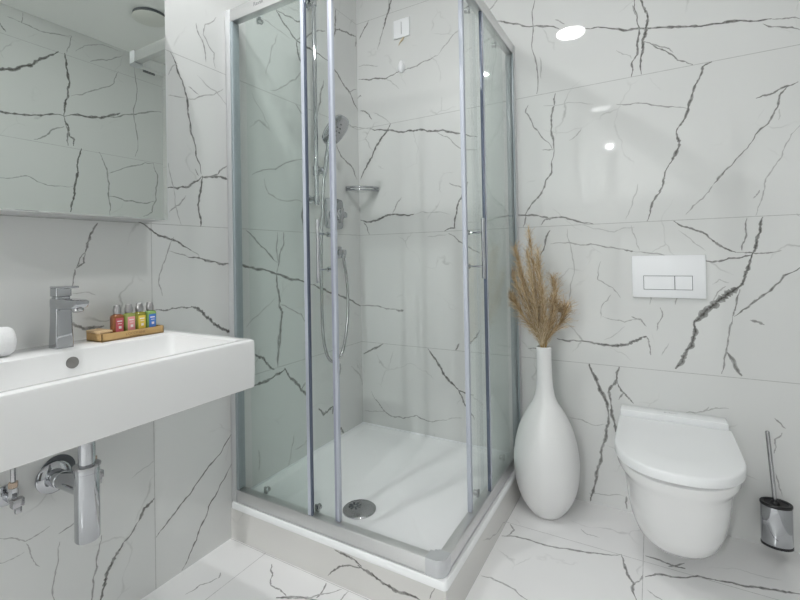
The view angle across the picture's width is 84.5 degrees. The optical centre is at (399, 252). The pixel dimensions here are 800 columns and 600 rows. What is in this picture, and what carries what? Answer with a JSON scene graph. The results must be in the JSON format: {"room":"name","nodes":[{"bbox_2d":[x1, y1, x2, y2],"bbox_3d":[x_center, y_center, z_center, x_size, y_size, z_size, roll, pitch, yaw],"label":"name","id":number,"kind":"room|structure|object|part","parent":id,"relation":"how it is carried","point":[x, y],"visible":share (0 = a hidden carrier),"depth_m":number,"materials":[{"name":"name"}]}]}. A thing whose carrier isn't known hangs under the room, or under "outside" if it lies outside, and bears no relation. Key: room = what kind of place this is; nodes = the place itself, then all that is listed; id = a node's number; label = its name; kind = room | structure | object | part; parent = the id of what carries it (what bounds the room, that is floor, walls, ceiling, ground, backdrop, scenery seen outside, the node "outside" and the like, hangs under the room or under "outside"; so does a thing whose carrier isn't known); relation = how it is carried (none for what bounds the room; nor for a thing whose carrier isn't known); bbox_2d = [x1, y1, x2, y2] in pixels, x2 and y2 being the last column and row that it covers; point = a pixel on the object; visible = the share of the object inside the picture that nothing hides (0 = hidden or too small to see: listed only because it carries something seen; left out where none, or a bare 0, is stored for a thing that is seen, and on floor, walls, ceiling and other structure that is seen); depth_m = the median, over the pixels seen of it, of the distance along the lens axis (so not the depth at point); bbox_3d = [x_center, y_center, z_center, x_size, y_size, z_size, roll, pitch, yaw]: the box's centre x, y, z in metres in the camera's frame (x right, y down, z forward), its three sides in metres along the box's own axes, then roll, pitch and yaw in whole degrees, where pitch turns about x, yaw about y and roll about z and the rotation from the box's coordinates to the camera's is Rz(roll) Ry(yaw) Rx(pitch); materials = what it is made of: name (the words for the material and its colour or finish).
{"room":"bathroom","nodes":[
{"label":"bathroom","id":0,"kind":"room"},
{"bbox_2d":[0,0,362,599],"bbox_3d":[-1.587,-0.193,0.223,0.101,2.800,5.301,-1,-1,30],"label":"wall","id":1,"kind":"structure","parent":0,"point":[166,500],"depth_m":1.62,"materials":[{"name":"tile"}]},
{"bbox_2d":[0,468,24,513],"bbox_3d":[-0.967,0.511,1.098,0.078,0.258,0.052,-1,-1,30],"label":"angle valve","id":2,"kind":"object","parent":1,"relation":"attached to","point":[9,493],"visible":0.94,"depth_m":1.09,"materials":[{"name":"silver metal"}]},
{"bbox_3d":[-0.940,0.621,1.083,0.020,0.036,0.026,-1,-1,30],"label":"knob","id":3,"kind":"part","parent":2,"relation":"part of","materials":[{"name":"metal"}]},
{"bbox_2d":[0,0,167,221],"bbox_3d":[-0.939,-0.498,1.158,0.108,0.797,0.610,-1,-1,30],"label":"mirror","id":4,"kind":"object","parent":1,"relation":"attached to","point":[83,82],"visible":1,"depth_m":1.19,"materials":[{"name":"mirror"}]},
{"bbox_2d":[95,441,103,482],"bbox_3d":[-0.877,0.516,1.255,0.078,0.268,0.052,-1,-1,30],"label":"angle valve","id":5,"kind":"object","parent":1,"relation":"attached to","point":[101,470],"visible":0.12,"depth_m":1.24,"materials":[{"name":"silver metal"}]},
{"bbox_3d":[-0.850,0.631,1.240,0.020,0.036,0.026,-1,-1,30],"label":"knob","id":6,"kind":"part","parent":5,"relation":"part of","materials":[{"name":"metal"}]},
{"bbox_2d":[0,330,254,472],"bbox_3d":[-0.754,0.312,1.081,0.472,0.133,0.607,-1,-1,30],"label":"washbasin","id":7,"kind":"object","parent":1,"relation":"attached to","point":[53,401],"visible":0.97,"depth_m":0.99,"materials":[{"name":"white ceramic"}]},
{"bbox_2d":[0,327,16,356],"bbox_3d":[-0.983,0.213,1.004,0.070,0.070,0.163,-1,-1,30],"label":"rolled towel","id":8,"kind":"object","parent":7,"relation":"on","point":[8,340],"visible":1,"depth_m":1.04,"materials":[{"name":"white fabric"}]},
{"bbox_2d":[35,441,100,544],"bbox_3d":[-0.854,0.552,1.157,0.216,0.344,0.096,-1,-1,30],"label":"trap","id":9,"kind":"object","parent":7,"relation":"attached to","point":[81,480],"visible":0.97,"depth_m":1.10,"materials":[{"name":"silver metal"}]},
{"bbox_2d":[73,466,100,544],"bbox_3d":[-0.789,0.630,1.111,0.057,0.185,0.057,-1,-1,30],"label":"cup","id":10,"kind":"object","parent":9,"relation":"on","point":[86,479],"depth_m":1.09,"materials":[{"name":"silver metal"}]},
{"bbox_2d":[49,285,88,348],"bbox_3d":[-0.852,0.167,1.137,0.134,0.161,0.042,-1,-1,30],"label":"tap","id":11,"kind":"object","parent":7,"relation":"on","point":[62,306],"visible":1,"depth_m":1.14,"materials":[{"name":"silver metal"}]},
{"bbox_3d":[-0.876,0.103,1.150,0.075,0.032,0.037,-1,-1,30],"label":"lever","id":12,"kind":"part","parent":11,"relation":"part of","materials":[{"name":"silver metal"}]},
{"bbox_3d":[-0.851,0.133,1.135,0.129,0.028,0.037,-1,-1,30],"label":"spout","id":13,"kind":"part","parent":11,"relation":"part of","materials":[{"name":"silver metal"}]},
{"bbox_2d":[86,325,163,342],"bbox_3d":[-0.813,0.237,1.311,0.083,0.022,0.178,-1,-1,30],"label":"tray","id":14,"kind":"object","parent":7,"relation":"on","point":[106,337],"visible":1,"depth_m":1.27,"materials":[{"name":"brown wood"}]},
{"bbox_2d":[86,328,112,333],"bbox_3d":[-0.850,0.222,1.246,0.074,0.008,0.036,-1,-1,30],"label":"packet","id":15,"kind":"object","parent":14,"relation":"on","point":[97,330],"visible":1,"depth_m":1.24,"materials":[{"name":"beige paper"}]},
{"bbox_2d":[110,305,123,332],"bbox_3d":[-0.818,0.198,1.273,0.026,0.093,0.032,-1,-1,30],"label":"toiletry bottle","id":16,"kind":"object","parent":14,"relation":"on","point":[117,319],"visible":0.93,"depth_m":1.26,"materials":[{"name":"red plastic"}]},
{"bbox_2d":[123,304,135,330],"bbox_3d":[-0.801,0.198,1.302,0.026,0.093,0.032,-1,-1,30],"label":"toiletry bottle","id":17,"kind":"object","parent":14,"relation":"on","point":[129,317],"visible":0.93,"depth_m":1.29,"materials":[{"name":"pink plastic"}]},
{"bbox_2d":[134,303,145,328],"bbox_3d":[-0.786,0.198,1.329,0.026,0.093,0.032,-1,-1,30],"label":"toiletry bottle","id":18,"kind":"object","parent":14,"relation":"on","point":[140,314],"visible":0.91,"depth_m":1.32,"materials":[{"name":"yellow plastic"}]},
{"bbox_2d":[144,302,155,327],"bbox_3d":[-0.770,0.198,1.357,0.026,0.093,0.032,-1,-1,30],"label":"toiletry bottle","id":19,"kind":"object","parent":14,"relation":"on","point":[150,313],"visible":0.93,"depth_m":1.35,"materials":[{"name":"green plastic"}]},
{"bbox_2d":[306,0,322,204],"bbox_3d":[-0.404,-0.733,2.124,0.087,1.010,0.072,-1,-1,30],"label":"shower rail","id":20,"kind":"object","parent":1,"relation":"attached to","point":[317,170],"visible":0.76,"depth_m":2.10,"materials":[{"name":"silver metal"}]},
{"bbox_2d":[320,115,348,362],"bbox_3d":[-0.284,-0.056,2.171,0.126,1.192,0.239,-1,-1,23],"label":"shower","id":21,"kind":"object","parent":20,"relation":"hanging from","point":[341,122],"visible":0.83,"depth_m":2.09,"materials":[{"name":"silver metal"}]},
{"bbox_3d":[-0.343,-0.462,2.107,0.061,0.200,0.034,-1,-1,-25],"label":"handle","id":22,"kind":"part","parent":21,"relation":"part of","materials":[{"name":"silver metal"}]},
{"bbox_2d":[324,198,346,228],"bbox_3d":[-0.318,-0.203,2.277,0.064,0.156,0.151,-1,-1,30],"label":"shower mixer","id":23,"kind":"object","parent":1,"relation":"attached to","point":[341,214],"visible":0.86,"depth_m":2.25,"materials":[{"name":"silver metal"}]},
{"bbox_3d":[-0.301,-0.190,2.265,0.023,0.078,0.024,-1,-1,30],"label":"lever","id":24,"kind":"part","parent":23,"relation":"part of","materials":[{"name":"metal"}]},
{"bbox_2d":[337,247,346,257],"bbox_3d":[-0.307,-0.002,2.295,0.056,0.060,0.068,-1,-1,30],"label":"wall outlet","id":25,"kind":"object","parent":1,"relation":"attached to","point":[341,253],"visible":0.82,"depth_m":2.28,"materials":[{"name":"silver metal"}]},
{"bbox_2d":[231,478,520,599],"bbox_3d":[-0.036,1.035,1.872,0.906,0.117,0.900,-1,-1,30],"label":"shower base","id":26,"kind":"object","parent":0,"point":[369,580],"depth_m":1.48,"materials":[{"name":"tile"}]},
{"bbox_2d":[232,422,515,591],"bbox_3d":[-0.037,0.961,1.870,0.908,0.030,0.904,-1,-1,30],"label":"shower tray","id":27,"kind":"object","parent":26,"relation":"on","point":[408,487],"visible":0.79,"depth_m":1.79,"materials":[{"name":"white ceramic"}]},
{"bbox_2d":[225,0,521,578],"bbox_3d":[-0.053,-0.004,1.865,0.924,1.911,0.924,-1,-1,30],"label":"shower enclosure","id":28,"kind":"object","parent":27,"relation":"on","point":[437,564],"visible":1,"depth_m":1.57,"materials":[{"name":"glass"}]},
{"bbox_3d":[-0.297,-0.930,1.524,0.823,0.050,0.034,-1,-1,30],"label":"rail","id":29,"kind":"part","parent":28,"relation":"part of","materials":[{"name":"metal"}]},
{"bbox_3d":[-0.326,0.001,1.531,0.014,1.810,0.011,-1,-1,30],"label":"edge trim","id":30,"kind":"part","parent":28,"relation":"part of","materials":[{"name":"silver metal"}]},
{"bbox_3d":[-0.257,-0.006,1.494,0.018,0.214,0.076,-1,-1,30],"label":"handle","id":31,"kind":"part","parent":28,"relation":"part of","materials":[{"name":"silver metal"}]},
{"bbox_3d":[-0.264,0.928,1.507,0.823,0.048,0.034,-1,-1,30],"label":"rail","id":32,"kind":"part","parent":28,"relation":"part of","materials":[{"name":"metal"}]},
{"bbox_3d":[0.266,-0.015,1.570,0.076,0.214,0.018,-1,-1,30],"label":"handle","id":33,"kind":"part","parent":28,"relation":"part of","materials":[{"name":"silver metal"}]},
{"bbox_3d":[0.337,0.919,1.671,0.034,0.048,0.823,-1,-1,30],"label":"rail","id":34,"kind":"part","parent":28,"relation":"part of","materials":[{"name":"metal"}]},
{"bbox_3d":[0.325,-0.010,1.669,0.011,1.810,0.014,-1,-1,30],"label":"edge trim","id":35,"kind":"part","parent":28,"relation":"part of","materials":[{"name":"silver metal"}]},
{"bbox_3d":[0.303,-0.940,1.687,0.034,0.050,0.823,-1,-1,30],"label":"rail","id":36,"kind":"part","parent":28,"relation":"part of","materials":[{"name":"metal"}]},
{"bbox_2d":[141,495,799,599],"bbox_3d":[-0.627,1.135,-0.325,2.056,0.100,5.300,-1,-1,30],"label":"floor","id":37,"kind":"structure","parent":0,"point":[593,551],"depth_m":1.50,"materials":[{"name":"tile"}]},
{"bbox_2d":[514,345,579,519],"bbox_3d":[0.607,0.736,1.838,0.261,0.690,0.261,-1,-1,30],"label":"floor vase","id":38,"kind":"object","parent":37,"relation":"on","point":[546,453],"visible":0.99,"depth_m":1.75,"materials":[{"name":"white ceramic"}]},
{"bbox_2d":[507,287,542,338],"bbox_3d":[0.533,0.306,1.847,0.174,0.354,0.111,-1,-1,9],"label":"pampas plume","id":39,"kind":"object","parent":38,"relation":"in","point":[513,297],"visible":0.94,"depth_m":1.85,"materials":[{"name":"plant"}]},
{"bbox_2d":[509,240,546,347],"bbox_3d":[0.555,0.209,1.859,0.189,0.548,0.102,-1,-1,11],"label":"pampas plume","id":40,"kind":"object","parent":38,"relation":"in","point":[514,246],"visible":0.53,"depth_m":1.86,"materials":[{"name":"plant"}]},
{"bbox_2d":[510,266,548,345],"bbox_3d":[0.547,0.259,1.855,0.154,0.448,0.130,-1,-1,30],"label":"pampas plume","id":41,"kind":"object","parent":38,"relation":"in","point":[513,273],"visible":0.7,"depth_m":1.88,"materials":[{"name":"plant"}]},
{"bbox_2d":[512,260,547,334],"bbox_3d":[0.545,0.248,1.846,0.157,0.470,0.150,-1,-1,30],"label":"pampas plume","id":42,"kind":"object","parent":38,"relation":"in","point":[519,276],"visible":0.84,"depth_m":1.84,"materials":[{"name":"plant"}]},
{"bbox_2d":[521,244,541,325],"bbox_3d":[0.573,0.219,1.873,0.142,0.527,0.101,-1,-1,30],"label":"pampas plume","id":43,"kind":"object","parent":38,"relation":"in","point":[527,250],"visible":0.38,"depth_m":1.89,"materials":[{"name":"plant"}]},
{"bbox_2d":[524,225,542,346],"bbox_3d":[0.577,0.176,1.860,0.107,0.612,0.103,-1,-1,30],"label":"pampas plume","id":44,"kind":"object","parent":38,"relation":"in","point":[529,240],"visible":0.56,"depth_m":1.85,"materials":[{"name":"plant"}]},
{"bbox_2d":[522,263,548,347],"bbox_3d":[0.559,0.257,1.820,0.111,0.450,0.128,-1,-1,19],"label":"pampas plume","id":45,"kind":"object","parent":38,"relation":"in","point":[530,276],"visible":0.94,"depth_m":1.81,"materials":[{"name":"plant"}]},
{"bbox_2d":[528,244,550,337],"bbox_3d":[0.591,0.214,1.837,0.104,0.536,0.122,-1,-1,30],"label":"pampas plume","id":46,"kind":"object","parent":38,"relation":"in","point":[537,258],"visible":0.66,"depth_m":1.82,"materials":[{"name":"plant"}]},
{"bbox_2d":[529,258,549,341],"bbox_3d":[0.591,0.239,1.844,0.122,0.485,0.096,-1,-1,30],"label":"pampas plume","id":47,"kind":"object","parent":38,"relation":"in","point":[536,264],"visible":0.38,"depth_m":1.85,"materials":[{"name":"plant"}]},
{"bbox_2d":[532,282,553,347],"bbox_3d":[0.585,0.298,1.802,0.118,0.367,0.141,-1,-1,30],"label":"pampas plume","id":48,"kind":"object","parent":38,"relation":"in","point":[543,297],"visible":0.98,"depth_m":1.79,"materials":[{"name":"plant"}]},
{"bbox_2d":[533,290,564,339],"bbox_3d":[0.618,0.313,1.801,0.151,0.336,0.157,-1,-1,30],"label":"pampas plume","id":49,"kind":"object","parent":38,"relation":"in","point":[553,300],"visible":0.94,"depth_m":1.78,"materials":[{"name":"plant"}]},
{"bbox_2d":[545,272,568,347],"bbox_3d":[0.637,0.275,1.838,0.144,0.412,0.122,-1,-1,-24],"label":"pampas plume","id":50,"kind":"object","parent":38,"relation":"in","point":[554,283],"visible":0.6,"depth_m":1.84,"materials":[{"name":"plant"}]},
{"bbox_2d":[544,295,575,347],"bbox_3d":[0.648,0.323,1.798,0.176,0.316,0.117,-1,-1,36],"label":"pampas plume","id":51,"kind":"object","parent":38,"relation":"in","point":[564,308],"visible":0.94,"depth_m":1.79,"materials":[{"name":"plant"}]},
{"bbox_2d":[356,0,799,552],"bbox_3d":[0.686,-0.218,2.026,2.256,2.800,0.112,-1,-1,30],"label":"wall","id":52,"kind":"structure","parent":0,"point":[644,127],"depth_m":1.89,"materials":[{"name":"tile"}]},
{"bbox_2d":[345,186,378,191],"bbox_3d":[-0.206,-0.350,2.408,0.134,0.030,0.134,-1,-1,30],"label":"corner shelf","id":53,"kind":"object","parent":52,"relation":"attached to","point":[348,188],"visible":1,"depth_m":2.38,"materials":[{"name":"silver glass"}]},
{"bbox_2d":[398,61,404,72],"bbox_3d":[0.005,-0.993,2.351,0.033,0.063,0.020,-1,-1,30],"label":"wall sensor","id":54,"kind":"object","parent":52,"relation":"attached to","point":[401,66],"visible":1,"depth_m":2.34,"materials":[{"name":"white plastic"}]},
{"bbox_2d":[632,255,706,298],"bbox_3d":[1.064,0.095,1.750,0.250,0.169,0.014,-1,-1,30],"label":"flush plate","id":55,"kind":"object","parent":52,"relation":"attached to","point":[656,276],"visible":1,"depth_m":1.74,"materials":[{"name":"white plastic"}]},
{"bbox_2d":[614,404,746,558],"bbox_3d":[0.950,0.812,1.516,0.368,0.373,0.537,-1,-1,30],"label":"toilet","id":56,"kind":"object","parent":52,"relation":"attached to","point":[684,472],"visible":1,"depth_m":1.37,"materials":[{"name":"white ceramic"}]},
{"bbox_3d":[0.951,0.842,1.517,0.362,0.314,0.533,-1,-1,30],"label":"bowl","id":57,"kind":"part","parent":56,"relation":"part of","materials":[{"name":"white ceramic"}]},
{"bbox_3d":[0.927,0.661,1.482,0.368,0.031,0.457,-1,-1,30],"label":"lid","id":58,"kind":"part","parent":56,"relation":"part of","materials":[{"name":"white plastic"}]},
{"bbox_2d":[759,431,793,551],"bbox_3d":[1.321,0.824,1.554,0.092,0.396,0.102,-1,-1,30],"label":"toilet brush","id":59,"kind":"object","parent":52,"relation":"attached to","point":[776,515],"visible":1,"depth_m":1.52,"materials":[{"name":"silver metal"}]},
{"bbox_3d":[1.301,0.753,1.544,0.031,0.255,0.013,-1,-1,17],"label":"handle","id":60,"kind":"part","parent":59,"relation":"part of","materials":[{"name":"metal"}]}
]}

